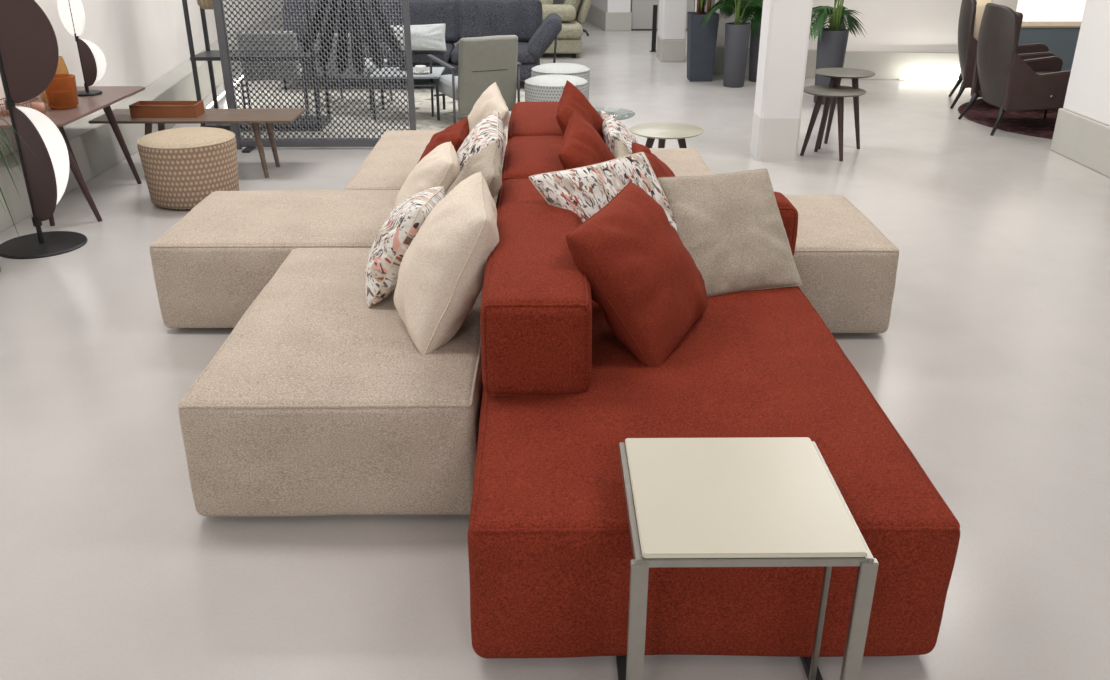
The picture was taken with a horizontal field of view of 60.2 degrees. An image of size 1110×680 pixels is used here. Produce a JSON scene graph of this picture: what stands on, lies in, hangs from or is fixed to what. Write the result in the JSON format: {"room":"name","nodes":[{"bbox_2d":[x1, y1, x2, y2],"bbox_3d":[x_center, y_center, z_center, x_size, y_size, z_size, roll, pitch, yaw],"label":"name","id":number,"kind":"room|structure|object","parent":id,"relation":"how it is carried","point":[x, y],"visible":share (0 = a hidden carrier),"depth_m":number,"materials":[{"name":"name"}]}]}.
{"room":"store","nodes":[
{"label":"store","id":0,"kind":"room"},
{"bbox_2d":[0,0,282,157],"bbox_3d":[-3.950,-4.017,9.124,0.652,3.350,28.023,-1,24,-2],"label":"wall","id":1,"kind":"structure","parent":0,"point":[141,42],"depth_m":8.24,"materials":[{"name":"white paint"}]},
{"bbox_2d":[0,12,282,232],"bbox_3d":[-3.685,-2.636,9.746,0.577,0.320,28.019,-1,24,-2],"label":"baseboard","id":2,"kind":"structure","parent":1,"relation":"attached to","point":[96,148],"depth_m":7.09,"materials":[{"name":"grey paint"}]},
{"bbox_2d":[0,0,1109,679],"bbox_3d":[0.405,-2.458,9.863,17.000,0.100,28.000,0,24,0],"label":"floor","id":3,"kind":"structure","parent":0,"point":[991,363],"depth_m":3.46,"materials":[{"name":"concrete"}]},
{"bbox_2d":[0,115,30,271],"bbox_3d":[-2.888,-0.799,4.877,0.459,0.960,0.681,-6,25,-13],"label":"chair","id":4,"kind":"object","parent":3,"relation":"on","point":[1,135],"visible":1,"depth_m":4.96,"materials":[{"name":"black metal"}]},
{"bbox_2d":[0,0,86,258],"bbox_3d":[-2.896,-1.198,5.156,0.506,1.460,0.538,-16,29,-31],"label":"floor lamp","id":5,"kind":"object","parent":3,"relation":"on","point":[29,52],"visible":1,"depth_m":5.13,"materials":[{"name":"brown metal"}]},
{"bbox_2d":[0,86,144,225],"bbox_3d":[-3.142,-1.226,6.247,0.694,0.624,1.340,0,24,0],"label":"table","id":6,"kind":"object","parent":3,"relation":"on","point":[87,105],"visible":0.59,"depth_m":6.13,"materials":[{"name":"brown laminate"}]},
{"bbox_2d":[0,97,38,115],"bbox_3d":[-3.286,-1.419,5.818,0.214,0.071,0.214,0,24,0],"label":"wire basket","id":7,"kind":"object","parent":6,"relation":"on","point":[18,104],"visible":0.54,"depth_m":5.81,"materials":[{"name":"orange metal"}]},
{"bbox_2d":[32,102,44,112],"bbox_3d":[-3.146,-1.416,5.832,0.072,0.060,0.072,0,24,0],"label":"cup","id":8,"kind":"object","parent":6,"relation":"on","point":[39,106],"visible":0.84,"depth_m":5.81,"materials":[{"name":"pink ceramic"}]},
{"bbox_2d":[40,56,68,102],"bbox_3d":[-3.231,-1.688,6.181,0.216,0.270,0.216,0,24,0],"label":"glass bottle","id":9,"kind":"object","parent":6,"relation":"on","point":[62,68],"visible":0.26,"depth_m":6.13,"materials":[{"name":"brown glass"}]},
{"bbox_2d":[44,74,78,109],"bbox_3d":[-3.078,-1.545,5.961,0.196,0.190,0.196,0,24,0],"label":"candle holder","id":10,"kind":"object","parent":6,"relation":"on","point":[61,94],"visible":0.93,"depth_m":5.91,"materials":[{"name":"orange glass"}]},
{"bbox_2d":[57,0,105,95],"bbox_3d":[-3.140,-1.974,6.293,0.259,0.700,0.190,0,24,0],"label":"table lamp","id":11,"kind":"object","parent":6,"relation":"on","point":[71,12],"visible":0.92,"depth_m":6.30,"materials":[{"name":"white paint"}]},
{"bbox_2d":[137,127,238,209],"bbox_3d":[-2.369,-1.127,6.234,0.602,0.446,0.602,0,24,0],"label":"pouf","id":12,"kind":"object","parent":3,"relation":"on","point":[183,166],"visible":0.93,"depth_m":6.02,"materials":[{"name":"beige fabric"}]},
{"bbox_2d":[88,108,305,177],"bbox_3d":[-2.526,-1.412,6.904,1.400,0.424,0.460,0,24,0],"label":"bench","id":13,"kind":"object","parent":3,"relation":"on","point":[122,116],"visible":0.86,"depth_m":6.76,"materials":[{"name":"brown wood"}]},
{"bbox_2d":[129,101,204,117],"bbox_3d":[-2.745,-1.635,6.778,0.460,0.085,0.183,0,24,0],"label":"tray","id":14,"kind":"object","parent":13,"relation":"on","point":[139,109],"visible":1,"depth_m":6.71,"materials":[{"name":"brown leather"}]},
{"bbox_2d":[206,75,243,108],"bbox_3d":[-3.406,-2.600,9.973,0.030,0.029,2.024,-3,24,-6],"label":"led strip","id":15,"kind":"object","parent":3,"relation":"on","point":[222,95],"visible":0.37,"depth_m":9.57,"materials":[{"name":"white paint"}]},
{"bbox_2d":[212,0,415,152],"bbox_3d":[-1.843,-2.494,7.258,1.470,2.100,0.280,0,24,0],"label":"mesh screen","id":16,"kind":"object","parent":3,"relation":"on","point":[249,143],"visible":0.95,"depth_m":7.44,"materials":[{"name":"metal"}]},
{"bbox_2d":[150,189,498,327],"bbox_3d":[-1.017,-0.418,4.645,1.543,0.455,0.935,0,24,0],"label":"module","id":17,"kind":"object","parent":3,"relation":"on","point":[210,266],"visible":0.46,"depth_m":4.26,"materials":[{"name":"beige fabric"}]},
{"bbox_2d":[394,141,459,207],"bbox_3d":[-0.552,-0.638,4.107,0.319,0.384,0.465,0,24,0],"label":"throw pillow","id":18,"kind":"object","parent":17,"relation":"on","point":[440,167],"visible":0.52,"depth_m":3.91,"materials":[{"name":"beige fabric"}]},
{"bbox_2d":[456,110,505,171],"bbox_3d":[-0.376,-0.769,4.298,0.318,0.459,0.476,0,24,0],"label":"throw pillow","id":19,"kind":"object","parent":17,"relation":"on","point":[489,130],"visible":0.32,"depth_m":4.12,"materials":[{"name":"fabric"}]},
{"bbox_2d":[178,248,482,516],"bbox_3d":[-0.687,0.073,3.555,0.911,0.452,1.487,0,24,0],"label":"module","id":20,"kind":"object","parent":3,"relation":"on","point":[318,401],"visible":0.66,"depth_m":2.92,"materials":[{"name":"beige fabric"}]},
{"bbox_2d":[364,186,444,307],"bbox_3d":[-0.557,-0.370,3.523,0.296,0.387,0.492,0,24,0],"label":"throw pillow","id":21,"kind":"object","parent":20,"relation":"on","point":[391,242],"visible":0.7,"depth_m":3.36,"materials":[{"name":"fabric"}]},
{"bbox_2d":[394,172,498,354],"bbox_3d":[-0.348,-0.261,3.204,0.386,0.493,0.396,-9,26,-19],"label":"throw pillow","id":22,"kind":"object","parent":20,"relation":"on","point":[441,273],"visible":0.94,"depth_m":3.09,"materials":[{"name":"beige fabric"}]},
{"bbox_2d":[445,142,501,197],"bbox_3d":[-0.354,-0.539,3.800,0.304,0.427,0.454,0,24,0],"label":"throw pillow","id":23,"kind":"object","parent":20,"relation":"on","point":[488,161],"visible":0.3,"depth_m":3.69,"materials":[{"name":"beige fabric"}]},
{"bbox_2d":[225,81,524,137],"bbox_3d":[-1.530,-2.277,9.322,3.120,0.011,2.900,0,24,0],"label":"rug","id":24,"kind":"object","parent":3,"relation":"on","point":[422,94],"visible":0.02,"depth_m":9.14,"materials":[{"name":"grey carpet"}]},
{"bbox_2d":[182,0,331,130],"bbox_3d":[-2.531,-2.790,8.039,1.040,2.000,0.440,0,24,0],"label":"shelf unit","id":25,"kind":"object","parent":24,"relation":"on","point":[209,55],"visible":0.47,"depth_m":8.19,"materials":[{"name":"metal"}]},
{"bbox_2d":[197,0,212,8],"bbox_3d":[-2.870,-2.857,7.918,0.193,0.222,0.189,0,24,0],"label":"hanging basket","id":26,"kind":"object","parent":25,"relation":"hanging from","point":[204,4],"visible":0.62,"depth_m":7.88,"materials":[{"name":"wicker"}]},
{"bbox_2d":[237,31,308,115],"bbox_3d":[-2.598,-2.470,8.817,0.559,0.771,0.616,-5,25,-11],"label":"chair","id":27,"kind":"object","parent":24,"relation":"on","point":[273,32],"visible":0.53,"depth_m":8.53,"materials":[{"name":"metal"}]},
{"bbox_2d":[314,33,392,109],"bbox_3d":[-1.961,-2.622,9.228,0.559,0.711,0.616,6,25,13],"label":"chair","id":28,"kind":"object","parent":24,"relation":"on","point":[336,35],"visible":0.29,"depth_m":9.01,"materials":[{"name":"grey metal"}]},
{"bbox_2d":[369,67,445,120],"bbox_3d":[-1.346,-2.276,8.830,0.620,0.390,0.560,0,24,0],"label":"coffee table","id":29,"kind":"object","parent":24,"relation":"on","point":[419,79],"visible":0.56,"depth_m":8.63,"materials":[{"name":"grey metal"}]},
{"bbox_2d":[374,79,435,85],"bbox_3d":[-1.346,-2.377,8.785,0.580,0.010,0.520,0,24,0],"label":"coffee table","id":30,"kind":"object","parent":29,"relation":"on","point":[417,82],"depth_m":8.68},
{"bbox_2d":[397,53,414,70],"bbox_3d":[-1.382,-2.566,8.805,0.167,0.159,0.168,10,26,22],"label":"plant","id":31,"kind":"object","parent":29,"relation":"on","point":[403,60],"visible":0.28,"depth_m":8.79,"materials":[{"name":"green plant"}]},
{"bbox_2d":[413,65,429,73],"bbox_3d":[-1.215,-2.444,8.647,0.170,0.065,0.170,0,24,0],"label":"coffee cup","id":32,"kind":"object","parent":29,"relation":"on","point":[419,69],"visible":0.96,"depth_m":8.62,"materials":[{"name":"white ceramic"}]},
{"bbox_2d":[278,0,561,89],"bbox_3d":[-1.452,-3.219,10.332,3.057,0.878,1.040,0,24,0],"label":"sofa","id":33,"kind":"object","parent":24,"relation":"on","point":[523,19],"visible":0.46,"depth_m":10.39,"materials":[{"name":"grey fabric"}]},
{"bbox_2d":[298,42,309,63],"bbox_3d":[-2.696,-3.103,10.297,0.522,0.153,0.834,0,24,0],"label":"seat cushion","id":34,"kind":"object","parent":33,"relation":"on","point":[301,47],"depth_m":9.98,"materials":[{"name":"grey fabric"}]},
{"bbox_2d":[283,0,376,41],"bbox_3d":[-2.456,-3.508,10.503,1.038,0.482,0.224,0,12,0],"label":"cushion","id":35,"kind":"object","parent":33,"relation":"on","point":[284,2],"depth_m":10.40,"materials":[{"name":"grey fabric"}]},
{"bbox_2d":[362,42,454,63],"bbox_3d":[-1.768,-3.106,10.305,1.322,0.153,0.831,0,24,0],"label":"seat cushion","id":36,"kind":"object","parent":33,"relation":"on","point":[420,56],"depth_m":9.95,"materials":[{"name":"grey fabric"}]},
{"bbox_2d":[388,23,445,50],"bbox_3d":[-1.417,-3.111,9.826,0.593,0.260,0.158,0,24,0],"label":"throw pillow","id":37,"kind":"object","parent":33,"relation":"on","point":[429,36],"visible":0.7,"depth_m":9.78,"materials":[{"name":"white fabric"}]},
{"bbox_2d":[376,0,459,42],"bbox_3d":[-1.501,-3.513,10.511,0.930,0.485,0.224,0,12,0],"label":"cushion","id":38,"kind":"object","parent":33,"relation":"on","point":[422,12],"depth_m":10.40,"materials":[{"name":"grey fabric"}]},
{"bbox_2d":[451,42,536,63],"bbox_3d":[-0.642,-3.110,10.315,0.916,0.152,0.831,0,24,0],"label":"seat cushion","id":39,"kind":"object","parent":33,"relation":"on","point":[527,53],"depth_m":9.96,"materials":[{"name":"grey fabric"}]},
{"bbox_2d":[458,0,542,41],"bbox_3d":[-0.603,-3.515,10.518,0.934,0.484,0.225,0,12,0],"label":"cushion","id":40,"kind":"object","parent":33,"relation":"on","point":[476,18],"depth_m":10.41,"materials":[{"name":"grey fabric"}]},
{"bbox_2d":[528,13,561,58],"bbox_3d":[-0.105,-3.233,10.156,0.184,0.474,0.703,35,19,-15],"label":"cushion","id":41,"kind":"object","parent":33,"relation":"on","point":[542,34],"depth_m":9.88,"materials":[{"name":"grey fabric"}]},
{"bbox_2d":[427,35,521,123],"bbox_3d":[-0.710,-2.337,8.497,0.645,0.774,0.822,-11,26,-22],"label":"armchair","id":42,"kind":"object","parent":24,"relation":"on","point":[484,61],"visible":0.87,"depth_m":8.16,"materials":[{"name":"beige fabric"}]},
{"bbox_2d":[524,74,587,101],"bbox_3d":[0.009,-2.066,8.336,0.548,0.436,0.548,0,24,0],"label":"pouf","id":43,"kind":"object","parent":24,"relation":"on","point":[542,88],"visible":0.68,"depth_m":8.11,"materials":[{"name":"white fabric"}]},
{"bbox_2d":[345,130,507,189],"bbox_3d":[-0.691,-0.910,5.743,0.882,0.453,1.494,0,24,0],"label":"module","id":44,"kind":"object","parent":3,"relation":"on","point":[396,154],"visible":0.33,"depth_m":5.46,"materials":[{"name":"beige fabric"}]},
{"bbox_2d":[417,118,468,163],"bbox_3d":[-0.590,-0.978,4.952,0.308,0.333,0.541,0,24,0],"label":"throw pillow","id":45,"kind":"object","parent":44,"relation":"on","point":[456,133],"visible":0.48,"depth_m":4.77,"materials":[{"name":"red fabric"}]},
{"bbox_2d":[468,82,509,133],"bbox_3d":[-0.387,-1.037,4.887,0.327,0.466,0.523,0,24,0],"label":"throw pillow","id":46,"kind":"object","parent":44,"relation":"on","point":[491,99],"visible":0.31,"depth_m":4.82,"materials":[{"name":"beige fabric"}]},
{"bbox_2d":[531,63,589,100],"bbox_3d":[0.053,-2.353,8.975,0.548,0.436,0.548,0,24,0],"label":"pouf","id":47,"kind":"object","parent":3,"relation":"on","point":[578,70],"visible":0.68,"depth_m":8.77,"materials":[{"name":"white fabric"}]},
{"bbox_2d":[540,0,591,57],"bbox_3d":[-0.305,-4.281,12.541,1.757,1.030,1.022,0,24,0],"label":"recliner sofa","id":48,"kind":"object","parent":3,"relation":"on","point":[569,39],"visible":0.34,"depth_m":12.27,"materials":[{"name":"beige fabric"}]},
{"bbox_2d":[540,0,552,4],"bbox_3d":[-0.244,-4.565,12.595,0.441,0.518,0.244,0,10,0],"label":"cushion","id":49,"kind":"object","parent":48,"relation":"on","point":[546,2],"depth_m":12.51,"materials":[{"name":"beige fabric"}]},
{"bbox_2d":[557,18,582,38],"bbox_3d":[-0.405,-4.104,12.568,1.529,0.199,0.924,0,24,0],"label":"seat cushion","id":50,"kind":"object","parent":48,"relation":"on","point":[571,28],"depth_m":12.18,"materials":[{"name":"beige fabric"}]},
{"bbox_2d":[564,0,579,10],"bbox_3d":[0.251,-4.526,12.572,0.183,0.635,0.643,18,23,-9],"label":"cushion","id":51,"kind":"object","parent":48,"relation":"on","point":[575,3],"depth_m":12.34,"materials":[{"name":"beige fabric"}]},
{"bbox_2d":[576,0,591,22],"bbox_3d":[0.429,-4.517,12.622,0.123,0.632,0.624,18,23,-9],"label":"cushion","id":52,"kind":"object","parent":48,"relation":"on","point":[584,6],"depth_m":12.42,"materials":[{"name":"beige fabric"}]},
{"bbox_2d":[594,107,634,119],"bbox_3d":[0.350,-1.571,7.356,0.520,0.344,0.520,0,24,0],"label":"glass table","id":53,"kind":"object","parent":3,"relation":"on","point":[616,113],"visible":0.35,"depth_m":7.30,"materials":[{"name":"white"}]},
{"bbox_2d":[650,5,657,51],"bbox_3d":[1.334,-4.183,12.848,0.100,0.600,0.080,0,24,0],"label":"post","id":54,"kind":"object","parent":3,"relation":"on","point":[654,21],"visible":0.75,"depth_m":12.83,"materials":[{"name":"black metal"}]},
{"bbox_2d":[629,122,703,147],"bbox_3d":[0.739,-1.203,6.440,0.490,0.424,0.490,0,24,0],"label":"round table","id":55,"kind":"object","parent":3,"relation":"on","point":[662,131],"visible":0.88,"depth_m":6.33,"materials":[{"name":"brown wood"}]},
{"bbox_2d":[649,148,712,176],"bbox_3d":[0.320,-0.783,5.463,1.142,0.451,1.075,0,24,0],"label":"module","id":56,"kind":"object","parent":3,"relation":"on","point":[682,161],"visible":0.06,"depth_m":5.48,"materials":[{"name":"beige fabric"}]},
{"bbox_2d":[507,102,563,141],"bbox_3d":[-0.079,-1.066,5.188,0.347,0.337,0.933,0,24,0],"label":"cushion","id":57,"kind":"object","parent":56,"relation":"on","point":[526,118],"visible":0.3,"depth_m":4.96,"materials":[{"name":"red fabric"}]},
{"bbox_2d":[687,0,719,81],"bbox_3d":[1.601,-3.686,10.451,0.949,1.659,0.838,0,24,0],"label":"potted palm","id":58,"kind":"object","parent":3,"relation":"on","point":[701,42],"visible":0.91,"depth_m":10.54,"materials":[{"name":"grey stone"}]},
{"bbox_2d":[468,286,959,658],"bbox_3d":[0.371,0.218,3.226,1.213,0.457,2.012,0,24,0],"label":"module","id":59,"kind":"object","parent":3,"relation":"on","point":[550,553],"visible":0.59,"depth_m":2.38,"materials":[{"name":"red fabric"}]},
{"bbox_2d":[480,179,591,396],"bbox_3d":[-0.059,-0.258,3.392,0.348,0.335,1.425,0,24,0],"label":"sofa backrest","id":60,"kind":"object","parent":59,"relation":"on","point":[536,308],"visible":0.77,"depth_m":2.79,"materials":[{"name":"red fabric"}]},
{"bbox_2d":[529,152,676,231],"bbox_3d":[0.247,-0.438,3.540,0.692,0.476,0.218,0,24,1],"label":"throw pillow","id":61,"kind":"object","parent":59,"relation":"on","point":[584,191],"visible":0.39,"depth_m":3.49,"materials":[{"name":"fabric"}]},
{"bbox_2d":[565,182,707,366],"bbox_3d":[0.290,-0.218,3.131,0.384,0.471,0.520,9,26,19],"label":"throw pillow","id":62,"kind":"object","parent":59,"relation":"on","point":[649,289],"visible":0.96,"depth_m":2.97,"materials":[{"name":"red fabric"}]},
{"bbox_2d":[658,169,801,296],"bbox_3d":[0.668,-0.408,3.628,0.494,0.399,0.315,-9,26,-20],"label":"throw pillow","id":63,"kind":"object","parent":59,"relation":"on","point":[731,226],"visible":0.89,"depth_m":3.57,"materials":[{"name":"beige fabric"}]},
{"bbox_2d":[774,192,797,255],"bbox_3d":[0.539,-0.461,3.910,0.871,0.280,0.267,0,24,0],"label":"armrest","id":64,"kind":"object","parent":59,"relation":"on","point":[788,212],"visible":0.18,"depth_m":3.79,"materials":[{"name":"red fabric"}]},
{"bbox_2d":[701,0,762,87],"bbox_3d":[1.946,-3.420,10.118,0.804,1.445,0.897,9,26,19],"label":"potted palm","id":65,"kind":"object","parent":3,"relation":"on","point":[737,34],"visible":0.87,"depth_m":10.18,"materials":[{"name":"ceramic"}]},
{"bbox_2d":[723,22,750,87],"bbox_3d":[1.944,-3.061,10.288,0.270,0.650,0.270,0,24,0],"label":"planter","id":66,"kind":"object","parent":65,"relation":"on","point":[737,34],"depth_m":10.19,"materials":[{"name":"grey ceramic"}]},
{"bbox_2d":[729,0,762,81],"bbox_3d":[2.261,-3.628,10.421,0.908,1.577,0.817,0,24,0],"label":"potted palm","id":67,"kind":"object","parent":3,"relation":"on","point":[755,23],"visible":0.18,"depth_m":10.48,"materials":[{"name":"plant"}]},
{"bbox_2d":[749,20,760,81],"bbox_3d":[2.295,-3.209,10.620,0.290,0.650,0.290,0,24,0],"label":"planter","id":68,"kind":"object","parent":67,"relation":"on","point":[754,39],"depth_m":10.56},
{"bbox_2d":[616,437,878,679],"bbox_3d":[0.407,0.584,2.296,0.508,0.547,0.517,0,24,0],"label":"side table","id":69,"kind":"object","parent":3,"relation":"on","point":[759,501],"visible":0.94,"depth_m":2.09,"materials":[{"name":"beige glass"}]},
{"bbox_2d":[800,85,865,160],"bbox_3d":[2.119,-1.671,7.384,0.480,0.503,0.480,0,24,0],"label":"table","id":70,"kind":"object","parent":3,"relation":"on","point":[820,91],"visible":0.93,"depth_m":7.29,"materials":[{"name":"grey wood"}]},
{"bbox_2d":[809,0,866,104],"bbox_3d":[2.716,-3.054,9.191,0.790,1.538,0.773,-14,28,-28],"label":"potted palm","id":71,"kind":"object","parent":3,"relation":"on","point":[832,40],"visible":0.83,"depth_m":9.20,"materials":[{"name":"plant"}]},
{"bbox_2d":[814,28,848,104],"bbox_3d":[2.688,-2.676,9.373,0.290,0.700,0.290,0,24,0],"label":"planter","id":72,"kind":"object","parent":71,"relation":"on","point":[831,49],"depth_m":9.22,"materials":[{"name":"grey ceramic"}]},
{"bbox_2d":[784,195,898,332],"bbox_3d":[0.629,-0.383,4.569,1.741,0.454,0.914,0,24,0],"label":"module","id":73,"kind":"object","parent":3,"relation":"on","point":[846,266],"visible":0.34,"depth_m":4.18,"materials":[{"name":"beige fabric"}]},
{"bbox_2d":[502,136,563,180],"bbox_3d":[-0.069,-0.712,4.404,0.347,0.333,0.811,0,24,0],"label":"cushion","id":74,"kind":"object","parent":73,"relation":"on","point":[525,156],"visible":0.34,"depth_m":4.24,"materials":[{"name":"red fabric"}]},
{"bbox_2d":[556,80,605,142],"bbox_3d":[0.182,-1.006,4.748,0.340,0.517,0.397,3,24,7],"label":"throw pillow","id":75,"kind":"object","parent":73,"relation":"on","point":[572,99],"visible":0.34,"depth_m":4.66,"materials":[{"name":"red fabric"}]},
{"bbox_2d":[558,111,614,169],"bbox_3d":[0.189,-0.735,4.188,0.379,0.484,0.397,0,24,0],"label":"throw pillow","id":76,"kind":"object","parent":73,"relation":"on","point":[582,145],"visible":0.4,"depth_m":4.06,"materials":[{"name":"red fabric"}]},
{"bbox_2d":[601,111,637,153],"bbox_3d":[0.372,-0.918,4.755,0.282,0.358,0.573,0,24,0],"label":"throw pillow","id":77,"kind":"object","parent":73,"relation":"on","point":[613,129],"visible":0.3,"depth_m":4.61,"materials":[{"name":"fabric"}]},
{"bbox_2d":[613,139,631,158],"bbox_3d":[0.372,-0.710,4.317,0.239,0.338,0.348,0,24,0],"label":"throw pillow","id":78,"kind":"object","parent":73,"relation":"on","point":[620,150],"visible":0.16,"depth_m":4.27,"materials":[{"name":"beige fabric"}]},
{"bbox_2d":[632,142,675,178],"bbox_3d":[0.475,-0.720,4.350,0.274,0.330,0.482,0,24,0],"label":"throw pillow","id":79,"kind":"object","parent":73,"relation":"on","point":[660,168],"visible":0.18,"depth_m":4.24,"materials":[{"name":"red fabric"}]},
{"bbox_2d":[813,68,874,151],"bbox_3d":[2.247,-1.808,7.565,0.470,0.603,0.470,0,24,0],"label":"table","id":80,"kind":"object","parent":3,"relation":"on","point":[836,74],"visible":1,"depth_m":7.52,"materials":[{"name":"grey wood"}]},
{"bbox_2d":[899,77,962,80],"bbox_3d":[4.322,-2.898,10.635,0.956,0.029,0.037,2,24,5],"label":"led strip","id":81,"kind":"object","parent":3,"relation":"on","point":[900,78],"visible":0.56,"depth_m":10.64,"materials":[{"name":"white paint"}]},
{"bbox_2d":[900,77,957,78],"bbox_3d":[4.322,-2.903,10.623,0.955,0.010,0.020,2,24,5],"label":"diffuser","id":82,"kind":"object","parent":81,"relation":"attached to","point":[900,77],"depth_m":10.64,"materials":[{"name":"white plastic"}]},
{"bbox_2d":[958,99,1058,138],"bbox_3d":[4.946,-2.037,8.784,2.330,0.013,2.330,0,24,0],"label":"round rug","id":83,"kind":"object","parent":3,"relation":"on","point":[1031,123],"visible":0.39,"depth_m":8.69,"materials":[{"name":"brown carpet"}]},
{"bbox_2d":[949,0,1055,110],"bbox_3d":[4.311,-2.785,9.216,0.878,1.036,0.752,8,25,18],"label":"armchair","id":84,"kind":"object","parent":83,"relation":"on","point":[971,11],"visible":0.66,"depth_m":9.02,"materials":[{"name":"brown leather"}]},
{"bbox_2d":[973,0,992,40],"bbox_3d":[4.074,-3.069,9.181,0.221,0.412,0.583,8,25,18],"label":"cushion","id":85,"kind":"object","parent":84,"relation":"on","point":[978,5],"depth_m":8.91,"materials":[{"name":"beige fabric"}]},
{"bbox_2d":[958,3,1070,135],"bbox_3d":[4.100,-2.351,8.251,0.878,1.036,0.752,0,24,0],"label":"armchair","id":86,"kind":"object","parent":83,"relation":"on","point":[1002,78],"visible":0.91,"depth_m":8.01,"materials":[{"name":"brown leather"}]},
{"bbox_2d":[1018,21,1081,70],"bbox_3d":[6.250,-3.032,10.213,2.920,0.660,0.424,0,24,0],"label":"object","id":87,"kind":"structure","parent":3,"relation":"on","point":[1061,37],"depth_m":9.95,"materials":[{"name":"black paint"}]},
{"bbox_2d":[591,0,630,11],"bbox_3d":[-0.008,-8.331,18.382,1.655,3.070,8.852,-9,26,-20],"label":"wall","id":88,"kind":"structure","parent":0,"point":[606,5],"depth_m":15.08,"materials":[{"name":"white paint"}]},
{"bbox_2d":[553,0,631,30],"bbox_3d":[-0.033,-6.799,19.059,1.735,0.280,8.935,-10,26,-20],"label":"baseboard","id":89,"kind":"structure","parent":88,"relation":"attached to","point":[607,21],"depth_m":15.16,"materials":[{"name":"grey paint"}]},
{"bbox_2d":[658,0,686,39],"bbox_3d":[1.484,-5.276,11.596,0.290,3.080,0.550,0,24,0],"label":"wall pillar","id":90,"kind":"structure","parent":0,"point":[672,14],"depth_m":11.90,"materials":[{"name":"white paint"}]},
{"bbox_2d":[656,35,685,61],"bbox_3d":[1.484,-3.748,12.283,0.300,0.270,0.570,0,24,0],"label":"baseboard","id":91,"kind":"structure","parent":90,"relation":"attached to","point":[666,50],"depth_m":12.03,"materials":[{"name":"grey paint"}]},
{"bbox_2d":[754,0,812,117],"bbox_3d":[1.695,-3.101,6.688,0.304,3.025,0.294,0,24,0],"label":"wall column","id":92,"kind":"structure","parent":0,"point":[785,24],"depth_m":7.01,"materials":[{"name":"white paint"}]},
{"bbox_2d":[750,112,800,160],"bbox_3d":[1.695,-1.573,7.375,0.308,0.325,0.298,0,24,0],"label":"column base","id":93,"kind":"structure","parent":92,"relation":"attached to","point":[772,139],"depth_m":7.25,"materials":[{"name":"paint"}]},
{"bbox_2d":[696,0,1002,51],"bbox_3d":[3.269,-4.610,10.443,3.330,3.350,0.431,4,25,9],"label":"wall","id":94,"kind":"structure","parent":0,"point":[889,25],"depth_m":10.65,"materials":[{"name":"white paint"}]},
{"bbox_2d":[704,0,714,11],"bbox_3d":[1.719,-4.611,10.445,0.145,3.350,0.200,0,24,0],"label":"trim","id":95,"kind":"structure","parent":94,"relation":"attached to","point":[712,1],"depth_m":10.72,"materials":[{"name":"white paint"}]},
{"bbox_2d":[713,47,960,79],"bbox_3d":[3.255,-3.142,10.896,3.322,0.300,0.211,4,25,9],"label":"baseboard","id":96,"kind":"structure","parent":94,"relation":"attached to","point":[886,65],"depth_m":10.74,"materials":[{"name":"grey paint"}]},
{"bbox_2d":[1003,0,1017,10],"bbox_3d":[6.893,-4.529,10.262,4.000,3.350,0.300,0,24,0],"label":"wall","id":97,"kind":"structure","parent":0,"point":[1012,4],"depth_m":10.46,"materials":[{"name":"white paint"}]},
{"bbox_2d":[1016,0,1085,20],"bbox_3d":[6.568,-4.287,10.394,3.050,1.800,0.110,0,24,0],"label":"window","id":98,"kind":"structure","parent":97,"relation":"in","point":[1032,10],"depth_m":10.68,"materials":[{"name":"white glass"}]},
{"bbox_2d":[1063,0,1109,125],"bbox_3d":[4.607,-3.016,6.493,1.250,3.020,0.870,0,24,0],"label":"wall pillar","id":99,"kind":"structure","parent":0,"point":[1088,89],"depth_m":7.08,"materials":[{"name":"white paint"}]},
{"bbox_2d":[1050,108,1109,177],"bbox_3d":[4.607,-1.488,7.180,1.290,0.330,0.910,0,24,0],"label":"baseboard","id":100,"kind":"structure","parent":99,"relation":"attached to","point":[1085,141],"depth_m":7.18,"materials":[{"name":"grey paint"}]},
{"bbox_3d":[3.532,-6.524,14.702,4.630,3.350,0.300,0,24,0],"label":"wall door","id":101,"kind":"structure","parent":0,"visible":0},
{"bbox_2d":[631,0,693,30],"bbox_3d":[1.708,-5.898,14.834,0.980,2.100,0.119,0,24,0],"label":"door","id":102,"kind":"structure","parent":101,"relation":"attached to","point":[642,10],"depth_m":15.15,"materials":[{"name":"white paint"}]},
{"bbox_3d":[0.405,-5.605,8.449,17.000,0.100,28.000,0,24,0],"label":"ceiling","id":103,"kind":"structure","parent":0,"visible":0},
{"bbox_2d":[303,0,401,74],"bbox_3d":[-1.698,-3.555,7.480,0.843,2.847,0.289,0,24,0],"label":"pendant","id":104,"kind":"object","parent":103,"relation":"hanging from","point":[333,2],"visible":0.5,"depth_m":7.91,"materials":[{"name":"black paint"}]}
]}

